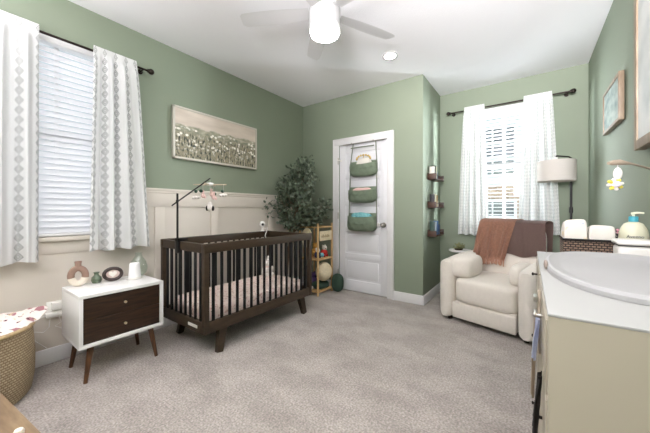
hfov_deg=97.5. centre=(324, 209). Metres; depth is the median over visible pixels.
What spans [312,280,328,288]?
blanket
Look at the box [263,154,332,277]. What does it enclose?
potted tree
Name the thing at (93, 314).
nightstand
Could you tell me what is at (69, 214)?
window blind
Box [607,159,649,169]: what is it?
hanger
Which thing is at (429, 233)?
wall ledge
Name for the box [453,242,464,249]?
plant
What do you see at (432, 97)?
wall
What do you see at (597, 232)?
stack
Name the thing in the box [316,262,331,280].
ball
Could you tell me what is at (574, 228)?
stack
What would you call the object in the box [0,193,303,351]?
wainscoting
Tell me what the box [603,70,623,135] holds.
framed picture
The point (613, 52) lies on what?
wall
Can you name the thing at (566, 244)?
storage basket
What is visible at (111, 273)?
print
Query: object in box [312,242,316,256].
plush bear
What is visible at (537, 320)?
hanging cloth
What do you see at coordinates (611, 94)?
print
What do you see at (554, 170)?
floor lamp
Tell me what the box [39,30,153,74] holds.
curtain rod
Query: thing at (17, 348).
laundry basket
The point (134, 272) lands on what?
machine
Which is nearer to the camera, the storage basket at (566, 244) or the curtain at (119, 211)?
the storage basket at (566, 244)
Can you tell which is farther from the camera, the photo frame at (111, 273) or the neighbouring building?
the neighbouring building
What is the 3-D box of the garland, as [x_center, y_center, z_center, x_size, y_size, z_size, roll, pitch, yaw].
[0.502,-0.682,3.729,0.228,0.104,0.028,0,0,36]
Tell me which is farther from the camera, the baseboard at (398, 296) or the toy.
the baseboard at (398, 296)
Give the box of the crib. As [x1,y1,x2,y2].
[160,231,311,352]
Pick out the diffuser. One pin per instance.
(320, 32)
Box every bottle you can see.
[618,212,649,239]
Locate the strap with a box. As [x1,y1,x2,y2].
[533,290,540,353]
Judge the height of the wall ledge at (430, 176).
0.085 m
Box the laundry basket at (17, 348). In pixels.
[0,321,35,404]
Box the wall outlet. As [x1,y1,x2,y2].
[46,300,61,319]
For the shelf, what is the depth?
3.83 m
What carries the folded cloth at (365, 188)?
in the organizer
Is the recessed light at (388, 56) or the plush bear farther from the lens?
the plush bear
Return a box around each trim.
[38,234,89,254]
[146,188,295,197]
[333,130,393,299]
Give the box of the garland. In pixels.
[356,154,370,160]
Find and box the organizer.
[343,138,384,231]
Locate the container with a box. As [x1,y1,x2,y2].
[611,238,649,256]
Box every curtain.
[0,10,38,266]
[90,45,149,251]
[458,104,488,235]
[518,91,559,234]
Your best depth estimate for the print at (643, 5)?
1.48 m
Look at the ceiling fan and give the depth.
2.18 m
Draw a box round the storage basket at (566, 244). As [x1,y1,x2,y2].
[559,235,614,252]
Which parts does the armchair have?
arm, panel, backrest, arm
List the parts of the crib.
post, leg, rail, rail, post, rail, leg, rail, rail, post, rail, leg, post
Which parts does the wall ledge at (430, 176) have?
panel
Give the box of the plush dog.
[321,245,327,256]
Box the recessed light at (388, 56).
[382,52,397,60]
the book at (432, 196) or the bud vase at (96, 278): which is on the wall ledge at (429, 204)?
the book at (432, 196)
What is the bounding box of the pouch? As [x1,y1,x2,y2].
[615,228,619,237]
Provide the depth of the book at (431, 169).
3.53 m
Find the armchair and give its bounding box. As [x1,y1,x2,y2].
[440,235,546,342]
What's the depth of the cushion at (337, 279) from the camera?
3.89 m
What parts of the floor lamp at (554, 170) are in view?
lamp shade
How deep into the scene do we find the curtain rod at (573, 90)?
3.44 m
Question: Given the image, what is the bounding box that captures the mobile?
[171,178,226,252]
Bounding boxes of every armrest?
[450,253,482,277]
[509,263,530,285]
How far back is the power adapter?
2.07 m
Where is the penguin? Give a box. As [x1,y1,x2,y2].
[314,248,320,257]
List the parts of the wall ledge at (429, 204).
panel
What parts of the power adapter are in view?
cord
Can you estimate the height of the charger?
0.053 m
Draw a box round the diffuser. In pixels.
[311,23,338,42]
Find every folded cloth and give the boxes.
[351,212,371,216]
[353,187,370,190]
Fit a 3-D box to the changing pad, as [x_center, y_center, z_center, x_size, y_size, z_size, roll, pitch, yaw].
[0.998,0.194,0.927,0.466,0.030,0.855,0,0,36]
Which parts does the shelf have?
round panel, post, post, post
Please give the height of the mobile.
0.637 m
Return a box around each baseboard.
[35,276,303,367]
[316,277,422,304]
[423,283,439,305]
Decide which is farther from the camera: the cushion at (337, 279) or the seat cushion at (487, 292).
the cushion at (337, 279)
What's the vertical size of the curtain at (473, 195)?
1.671 m
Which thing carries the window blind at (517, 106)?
attached to the window at (511, 164)
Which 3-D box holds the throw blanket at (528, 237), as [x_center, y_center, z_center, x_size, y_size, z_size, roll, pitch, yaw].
[2.129,0.344,2.985,0.312,0.472,0.381,0,0,-37]
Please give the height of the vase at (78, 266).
0.180 m
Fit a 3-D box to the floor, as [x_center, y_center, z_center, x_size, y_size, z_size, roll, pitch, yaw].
[-0.193,1.180,1.752,3.700,0.100,6.120,0,0,36]
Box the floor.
[13,282,535,432]
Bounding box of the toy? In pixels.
[606,165,623,190]
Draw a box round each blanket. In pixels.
[0,306,47,335]
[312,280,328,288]
[473,218,523,266]
[507,220,553,257]
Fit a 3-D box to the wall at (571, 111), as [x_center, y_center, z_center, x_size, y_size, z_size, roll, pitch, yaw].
[2.295,-0.240,3.627,1.790,2.740,0.130,0,0,36]
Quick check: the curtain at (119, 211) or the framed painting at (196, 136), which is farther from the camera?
the framed painting at (196, 136)
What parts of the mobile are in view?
arm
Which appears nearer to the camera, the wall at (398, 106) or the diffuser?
the diffuser
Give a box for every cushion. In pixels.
[332,273,343,291]
[456,271,517,313]
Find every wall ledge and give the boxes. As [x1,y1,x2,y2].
[427,173,443,181]
[427,201,443,207]
[427,229,443,236]
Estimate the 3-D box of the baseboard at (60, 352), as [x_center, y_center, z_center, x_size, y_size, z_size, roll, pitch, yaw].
[-1.799,1.073,2.415,0.018,0.115,5.020,0,0,36]
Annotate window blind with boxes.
[38,33,93,236]
[485,102,522,218]
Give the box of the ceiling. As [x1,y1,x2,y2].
[68,0,612,106]
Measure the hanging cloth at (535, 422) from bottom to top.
0.140 m
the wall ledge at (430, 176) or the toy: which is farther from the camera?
the wall ledge at (430, 176)
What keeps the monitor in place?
on the crib
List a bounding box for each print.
[109,271,116,276]
[604,77,617,130]
[638,0,649,138]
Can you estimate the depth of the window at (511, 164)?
3.62 m
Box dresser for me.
[532,251,649,432]
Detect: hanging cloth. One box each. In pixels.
[530,308,537,397]
[531,317,539,360]
[532,371,541,432]
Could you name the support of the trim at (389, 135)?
attached to the wall at (398, 106)
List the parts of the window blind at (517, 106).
ladder cord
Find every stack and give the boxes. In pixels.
[560,219,586,238]
[587,225,614,239]
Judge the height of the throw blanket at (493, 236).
0.536 m
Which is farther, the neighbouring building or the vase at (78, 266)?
the neighbouring building
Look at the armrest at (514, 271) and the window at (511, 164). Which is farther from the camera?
the window at (511, 164)
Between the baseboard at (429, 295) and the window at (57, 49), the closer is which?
the window at (57, 49)
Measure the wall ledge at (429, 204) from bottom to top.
0.085 m
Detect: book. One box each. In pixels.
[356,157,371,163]
[429,166,434,172]
[430,194,434,201]
[430,221,434,230]
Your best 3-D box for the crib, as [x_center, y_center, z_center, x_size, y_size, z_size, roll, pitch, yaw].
[-0.802,0.696,2.850,0.694,0.879,1.294,0,0,36]
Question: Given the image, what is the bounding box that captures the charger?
[51,301,61,310]
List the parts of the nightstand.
leg, leg, drawer, drawer, leg, leg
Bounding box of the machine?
[127,262,142,279]
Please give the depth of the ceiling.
2.69 m
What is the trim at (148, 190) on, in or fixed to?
attached to the wall at (179, 78)
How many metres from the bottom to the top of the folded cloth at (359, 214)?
0.150 m
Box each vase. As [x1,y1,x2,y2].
[67,261,88,285]
[91,272,101,282]
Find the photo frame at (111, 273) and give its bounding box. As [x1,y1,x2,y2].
[102,267,122,280]
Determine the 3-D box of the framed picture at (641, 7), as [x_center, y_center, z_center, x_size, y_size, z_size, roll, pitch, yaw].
[1.524,-0.850,1.275,0.044,1.040,0.750,0,0,36]
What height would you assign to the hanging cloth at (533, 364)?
0.280 m
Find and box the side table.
[449,248,469,252]
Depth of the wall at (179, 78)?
2.92 m
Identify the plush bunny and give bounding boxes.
[262,256,273,276]
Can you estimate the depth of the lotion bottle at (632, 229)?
1.41 m
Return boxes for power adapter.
[34,310,61,348]
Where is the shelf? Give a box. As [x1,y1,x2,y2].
[299,223,332,296]
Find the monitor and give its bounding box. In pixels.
[259,221,267,236]
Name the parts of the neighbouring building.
pane, pane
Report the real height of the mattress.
0.156 m
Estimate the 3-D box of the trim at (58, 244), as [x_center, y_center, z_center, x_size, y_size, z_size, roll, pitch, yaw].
[-2.038,0.263,2.168,0.180,0.125,0.980,0,0,36]
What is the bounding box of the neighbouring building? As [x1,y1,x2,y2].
[485,110,522,217]
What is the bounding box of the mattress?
[173,275,299,320]
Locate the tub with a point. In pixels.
(642, 250)
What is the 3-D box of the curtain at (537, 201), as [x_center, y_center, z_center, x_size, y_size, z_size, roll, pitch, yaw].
[2.452,-0.529,3.277,0.387,1.631,0.090,0,0,36]
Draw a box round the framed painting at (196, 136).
[171,104,256,169]
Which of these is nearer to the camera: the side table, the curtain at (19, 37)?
the curtain at (19, 37)
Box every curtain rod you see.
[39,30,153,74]
[446,88,575,116]
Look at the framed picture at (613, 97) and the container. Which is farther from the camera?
the framed picture at (613, 97)
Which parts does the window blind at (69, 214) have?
rail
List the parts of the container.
lid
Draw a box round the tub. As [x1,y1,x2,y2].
[613,245,649,256]
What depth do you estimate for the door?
3.85 m
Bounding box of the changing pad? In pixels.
[544,251,649,305]
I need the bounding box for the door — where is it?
[338,139,386,296]
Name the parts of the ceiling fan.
blade, blade, blade, blade, blade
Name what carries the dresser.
on the floor
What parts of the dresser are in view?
knob, drawer, drawer, drawer, drawer, drawer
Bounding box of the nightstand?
[62,274,162,383]
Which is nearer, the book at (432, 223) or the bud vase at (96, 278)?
the bud vase at (96, 278)
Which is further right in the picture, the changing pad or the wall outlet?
the changing pad
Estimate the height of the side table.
0.621 m
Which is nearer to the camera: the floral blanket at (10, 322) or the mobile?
the floral blanket at (10, 322)
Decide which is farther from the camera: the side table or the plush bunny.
the side table
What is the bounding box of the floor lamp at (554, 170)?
[537,155,576,219]
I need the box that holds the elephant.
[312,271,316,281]
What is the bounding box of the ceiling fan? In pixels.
[240,0,394,59]
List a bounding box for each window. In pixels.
[39,42,93,236]
[487,113,519,217]
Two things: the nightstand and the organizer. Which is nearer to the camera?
the nightstand
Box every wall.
[0,0,302,237]
[303,74,425,295]
[426,79,439,292]
[440,63,587,264]
[588,0,649,235]
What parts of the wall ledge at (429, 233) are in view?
panel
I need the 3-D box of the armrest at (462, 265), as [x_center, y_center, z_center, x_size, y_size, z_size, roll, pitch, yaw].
[1.493,0.585,3.020,0.434,0.230,0.265,0,0,-37]
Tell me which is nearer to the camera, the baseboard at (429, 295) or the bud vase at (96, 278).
the bud vase at (96, 278)
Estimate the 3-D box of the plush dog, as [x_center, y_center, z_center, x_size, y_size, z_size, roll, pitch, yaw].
[-0.013,0.562,3.951,0.094,0.164,0.116,0,0,36]
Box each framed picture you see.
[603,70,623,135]
[634,0,649,150]
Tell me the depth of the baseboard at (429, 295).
3.61 m

